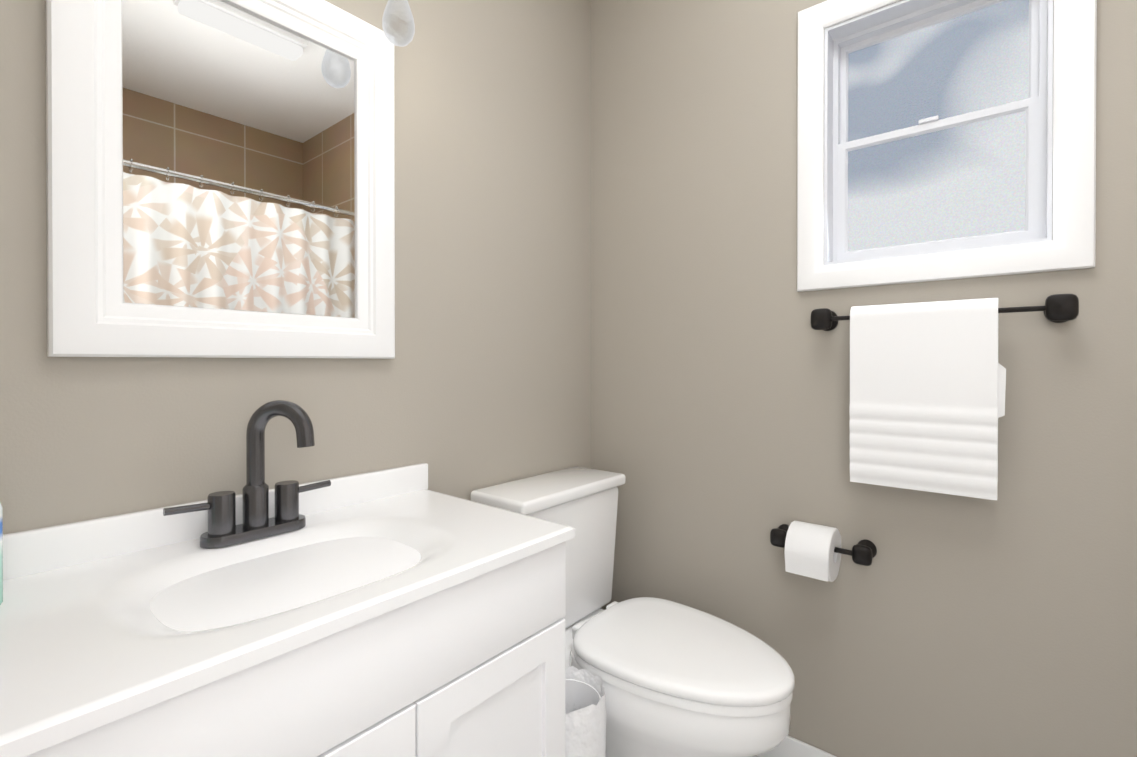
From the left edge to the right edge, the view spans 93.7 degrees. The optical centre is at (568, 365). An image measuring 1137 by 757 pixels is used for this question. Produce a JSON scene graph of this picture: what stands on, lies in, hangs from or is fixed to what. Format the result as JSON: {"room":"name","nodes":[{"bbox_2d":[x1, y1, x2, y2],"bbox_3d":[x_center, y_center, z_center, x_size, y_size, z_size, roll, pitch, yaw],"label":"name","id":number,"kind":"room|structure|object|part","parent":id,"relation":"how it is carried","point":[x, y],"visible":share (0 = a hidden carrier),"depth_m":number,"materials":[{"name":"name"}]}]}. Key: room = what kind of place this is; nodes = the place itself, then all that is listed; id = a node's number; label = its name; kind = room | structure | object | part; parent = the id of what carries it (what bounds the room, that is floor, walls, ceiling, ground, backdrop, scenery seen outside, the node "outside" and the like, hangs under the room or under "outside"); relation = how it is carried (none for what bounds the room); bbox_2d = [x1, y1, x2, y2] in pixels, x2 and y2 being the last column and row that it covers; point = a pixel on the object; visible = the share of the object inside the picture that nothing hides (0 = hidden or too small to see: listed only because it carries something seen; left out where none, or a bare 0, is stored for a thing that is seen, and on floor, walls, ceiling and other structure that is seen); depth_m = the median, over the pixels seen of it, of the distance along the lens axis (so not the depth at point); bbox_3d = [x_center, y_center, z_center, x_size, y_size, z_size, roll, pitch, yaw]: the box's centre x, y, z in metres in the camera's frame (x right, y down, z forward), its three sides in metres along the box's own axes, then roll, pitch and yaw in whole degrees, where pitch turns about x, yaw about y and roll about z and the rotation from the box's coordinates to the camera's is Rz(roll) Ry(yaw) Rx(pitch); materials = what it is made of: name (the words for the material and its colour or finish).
{"room":"bathroom","nodes":[
{"label":"bathroom","id":0,"kind":"room"},
{"bbox_2d":[0,0,590,533],"bbox_3d":[-0.496,-0.134,1.265,0.120,2.440,1.890,0,0,40],"label":"wall","id":1,"kind":"structure","parent":0,"point":[482,380],"depth_m":1.32,"materials":[{"name":"beige paint"}]},
{"bbox_2d":[3,463,427,580],"bbox_3d":[-0.661,0.278,0.959,0.020,0.065,0.958,0,0,40],"label":"backsplash","id":2,"kind":"structure","parent":1,"relation":"attached to","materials":[{"name":"stone"}]},
{"bbox_2d":[45,0,394,358],"bbox_3d":[-0.598,-0.390,1.026,0.026,0.751,0.583,0,0,40],"label":"mirror","id":3,"kind":"object","parent":1,"relation":"attached to","point":[220,178],"visible":0.96,"depth_m":0.98,"materials":[{"name":"white mirror"}]},
{"label":"glass","id":4,"kind":"part","parent":3,"relation":"part of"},
{"bbox_2d":[591,0,1136,756],"bbox_3d":[0.977,-0.133,1.187,2.240,2.440,0.120,0,0,40],"label":"wall","id":5,"kind":"structure","parent":0,"point":[1003,624],"depth_m":1.39,"materials":[{"name":"beige paint"}]},
{"bbox_2d":[757,735,836,756],"bbox_3d":[0.651,1.041,1.379,1.500,0.090,0.012,0,0,40],"label":"baseboard","id":6,"kind":"structure","parent":5,"relation":"attached to","point":[788,746],"depth_m":1.42,"materials":[{"name":"white wood"}]},
{"bbox_2d":[770,524,876,565],"bbox_3d":[0.638,0.452,1.347,0.238,0.048,0.072,0,0,40],"label":"toilet paper holder","id":7,"kind":"object","parent":5,"relation":"attached to","point":[863,552],"visible":0.88,"depth_m":1.29,"materials":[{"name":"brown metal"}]},
{"bbox_3d":[0.563,0.452,1.409,0.044,0.048,0.072,0,0,40],"label":"post","id":8,"kind":"part","parent":7,"relation":"part of","materials":[{"name":"brown metal"}]},
{"bbox_2d":[784,521,840,581],"bbox_3d":[0.615,0.465,1.338,0.102,0.128,0.129,0,0,40],"label":"toilet paper roll","id":9,"kind":"object","parent":7,"relation":"hanging from","point":[809,550],"visible":0.98,"depth_m":1.30,"materials":[{"name":"white paper"}]},
{"bbox_3d":[0.624,0.452,1.331,0.186,0.013,0.013,0,0,40],"label":"rod","id":10,"kind":"part","parent":7,"relation":"part of","materials":[{"name":"brown metal"}]},
{"bbox_3d":[0.712,0.452,1.285,0.044,0.048,0.072,0,0,40],"label":"post","id":11,"kind":"part","parent":7,"relation":"part of","materials":[{"name":"brown metal"}]},
{"bbox_2d":[811,294,1078,330],"bbox_3d":[0.808,-0.113,1.196,0.487,0.054,0.082,0,0,40],"label":"towel rail","id":12,"kind":"object","parent":5,"relation":"attached to","point":[1059,308],"visible":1,"depth_m":1.05,"materials":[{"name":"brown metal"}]},
{"bbox_3d":[0.640,-0.114,1.336,0.050,0.054,0.082,0,0,40],"label":"post","id":13,"kind":"part","parent":12,"relation":"part of","materials":[{"name":"brown metal"}]},
{"bbox_2d":[849,298,1005,499],"bbox_3d":[0.788,0.068,1.183,0.284,0.415,0.059,0,0,40],"label":"hanging towel","id":14,"kind":"object","parent":12,"relation":"hanging from","point":[927,394],"visible":1,"depth_m":1.16,"materials":[{"name":"white fabric"}]},
{"bbox_3d":[0.975,-0.112,1.056,0.050,0.054,0.082,0,0,40],"label":"post","id":15,"kind":"part","parent":12,"relation":"part of","materials":[{"name":"brown metal"}]},
{"bbox_2d":[797,0,1096,291],"bbox_3d":[0.854,-0.560,1.266,0.561,0.733,0.124,0,0,40],"label":"window","id":16,"kind":"structure","parent":5,"relation":"in","point":[967,180],"depth_m":1.26,"materials":[{"name":"white wood"}]},
{"bbox_3d":[0.853,-0.860,1.264,0.421,0.008,0.086,0,0,40],"label":"top window jamb","id":17,"kind":"part","parent":16,"relation":"part of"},
{"bbox_2d":[918,115,938,124],"bbox_3d":[0.863,-0.586,1.277,0.040,0.010,0.016,0,0,40],"label":"lock","id":18,"kind":"object","parent":16,"relation":"attached to","point":[929,119],"visible":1,"depth_m":1.27,"materials":[{"name":"white plastic"}]},
{"label":"glass","id":19,"kind":"part","parent":16,"relation":"part of","materials":[{"name":"glass"}]},
{"bbox_3d":[0.868,-0.428,1.284,0.397,0.306,0.020,0,0,40],"label":"window sash","id":20,"kind":"part","parent":16,"relation":"part of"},
{"label":"glass","id":21,"kind":"part","parent":16,"relation":"part of","materials":[{"name":"glass"}]},
{"bbox_3d":[0.883,-0.700,1.300,0.397,0.290,0.018,0,0,40],"label":"window sash","id":22,"kind":"part","parent":16,"relation":"part of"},
{"bbox_3d":[0.877,-0.560,1.294,0.421,0.593,0.050,0,0,40],"label":"frame","id":23,"kind":"part","parent":16,"relation":"part of","materials":[{"name":"white plastic"}]},
{"bbox_3d":[0.410,1.140,0.515,2.480,0.100,1.890,0,0,40],"label":"floor","id":24,"kind":"structure","parent":0,"visible":0},
{"bbox_2d":[0,463,575,756],"bbox_3d":[-0.476,0.667,0.807,0.500,0.843,0.958,0,0,40],"label":"bathroom vanity","id":25,"kind":"object","parent":24,"relation":"on","point":[402,611],"visible":0.96,"depth_m":0.77,"materials":[{"name":"white"}]},
{"bbox_2d":[0,502,2,604],"bbox_3d":[-0.755,0.205,0.666,0.056,0.207,0.066,0,0,40],"label":"soap bottle","id":26,"kind":"object","parent":25,"relation":"on","point":[1,554],"visible":1,"depth_m":0.68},
{"bbox_2d":[163,400,330,548],"bbox_3d":[-0.543,0.185,0.946,0.123,0.244,0.273,0,0,40],"label":"faucet","id":27,"kind":"object","parent":25,"relation":"on","point":[224,530],"visible":1,"depth_m":0.95,"materials":[{"name":"grey metal"}]},
{"bbox_3d":[-0.632,0.239,0.888,0.012,0.015,0.068,0,0,40],"label":"lever","id":28,"kind":"part","parent":27,"relation":"part of","materials":[{"name":"grey metal"}]},
{"bbox_3d":[-0.602,0.257,0.925,0.041,0.069,0.041,0,0,40],"label":"handle","id":29,"kind":"part","parent":27,"relation":"part of","materials":[{"name":"grey metal"}]},
{"bbox_3d":[-0.567,0.253,0.966,0.041,0.076,0.041,0,0,40],"label":"spout","id":30,"kind":"part","parent":27,"relation":"part of","materials":[{"name":"grey metal"}]},
{"bbox_3d":[-0.519,0.143,0.962,0.107,0.159,0.084,0,0,40],"label":"spout","id":31,"kind":"part","parent":27,"relation":"part of","materials":[{"name":"grey metal"}]},
{"bbox_3d":[-0.532,0.257,1.008,0.041,0.069,0.041,0,0,40],"label":"handle","id":32,"kind":"part","parent":27,"relation":"part of","materials":[{"name":"grey metal"}]},
{"bbox_3d":[-0.502,0.238,1.045,0.012,0.015,0.068,0,0,40],"label":"lever","id":33,"kind":"part","parent":27,"relation":"part of","materials":[{"name":"grey metal"}]},
{"bbox_3d":[-0.332,0.740,0.647,0.018,0.500,0.331,0,0,40],"label":"door","id":34,"kind":"part","parent":25,"relation":"part of","materials":[{"name":"white wood"}]},
{"bbox_3d":[-0.118,0.738,0.903,0.018,0.500,0.331,0,0,40],"label":"door","id":35,"kind":"part","parent":25,"relation":"part of","materials":[{"name":"white wood"}]},
{"bbox_2d":[565,666,605,756],"bbox_3d":[-0.004,0.888,1.149,0.172,0.397,0.171,0,0,40],"label":"trash can","id":36,"kind":"object","parent":24,"relation":"on","point":[585,720],"visible":0.5,"depth_m":1.10,"materials":[{"name":"white plastic"}]},
{"bbox_2d":[470,466,794,756],"bbox_3d":[0.173,0.712,1.365,0.772,0.748,0.456,0,0,40],"label":"toilet","id":37,"kind":"object","parent":24,"relation":"on","point":[680,680],"visible":0.77,"depth_m":1.23,"materials":[{"name":"ceramic"}]},
{"bbox_3d":[-0.044,0.355,1.545,0.206,0.035,0.456,0,0,40],"label":"tank lid","id":38,"kind":"part","parent":37,"relation":"part of","materials":[{"name":"ceramic"}]},
{"bbox_3d":[-0.047,0.557,1.549,0.185,0.367,0.434,0,0,40],"label":"tank","id":39,"kind":"part","parent":37,"relation":"part of","materials":[{"name":"ceramic"}]},
{"bbox_3d":[0.235,0.899,1.315,0.595,0.375,0.370,0,0,40],"label":"bowl","id":40,"kind":"part","parent":37,"relation":"part of","materials":[{"name":"ceramic"}]},
{"bbox_3d":[0.276,0.700,1.280,0.497,0.020,0.376,0,0,40],"label":"seat","id":41,"kind":"part","parent":37,"relation":"part of","materials":[{"name":"plastic"}]},
{"bbox_3d":[0.277,0.676,1.279,0.503,0.027,0.382,0,0,40],"label":"seat lid","id":42,"kind":"part","parent":37,"relation":"part of","materials":[{"name":"plastic"}]},
{"bbox_3d":[0.410,-1.400,0.502,2.480,0.100,1.890,0,0,40],"label":"ceiling","id":43,"kind":"structure","parent":0,"visible":0},
{"bbox_2d":[382,0,414,46],"bbox_3d":[-0.356,-1.012,1.116,0.110,0.679,0.110,0,0,40],"label":"pendant light","id":44,"kind":"object","parent":43,"relation":"hanging from","point":[410,16],"visible":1,"depth_m":1.11,"materials":[{"name":"clear glass"}]}
]}

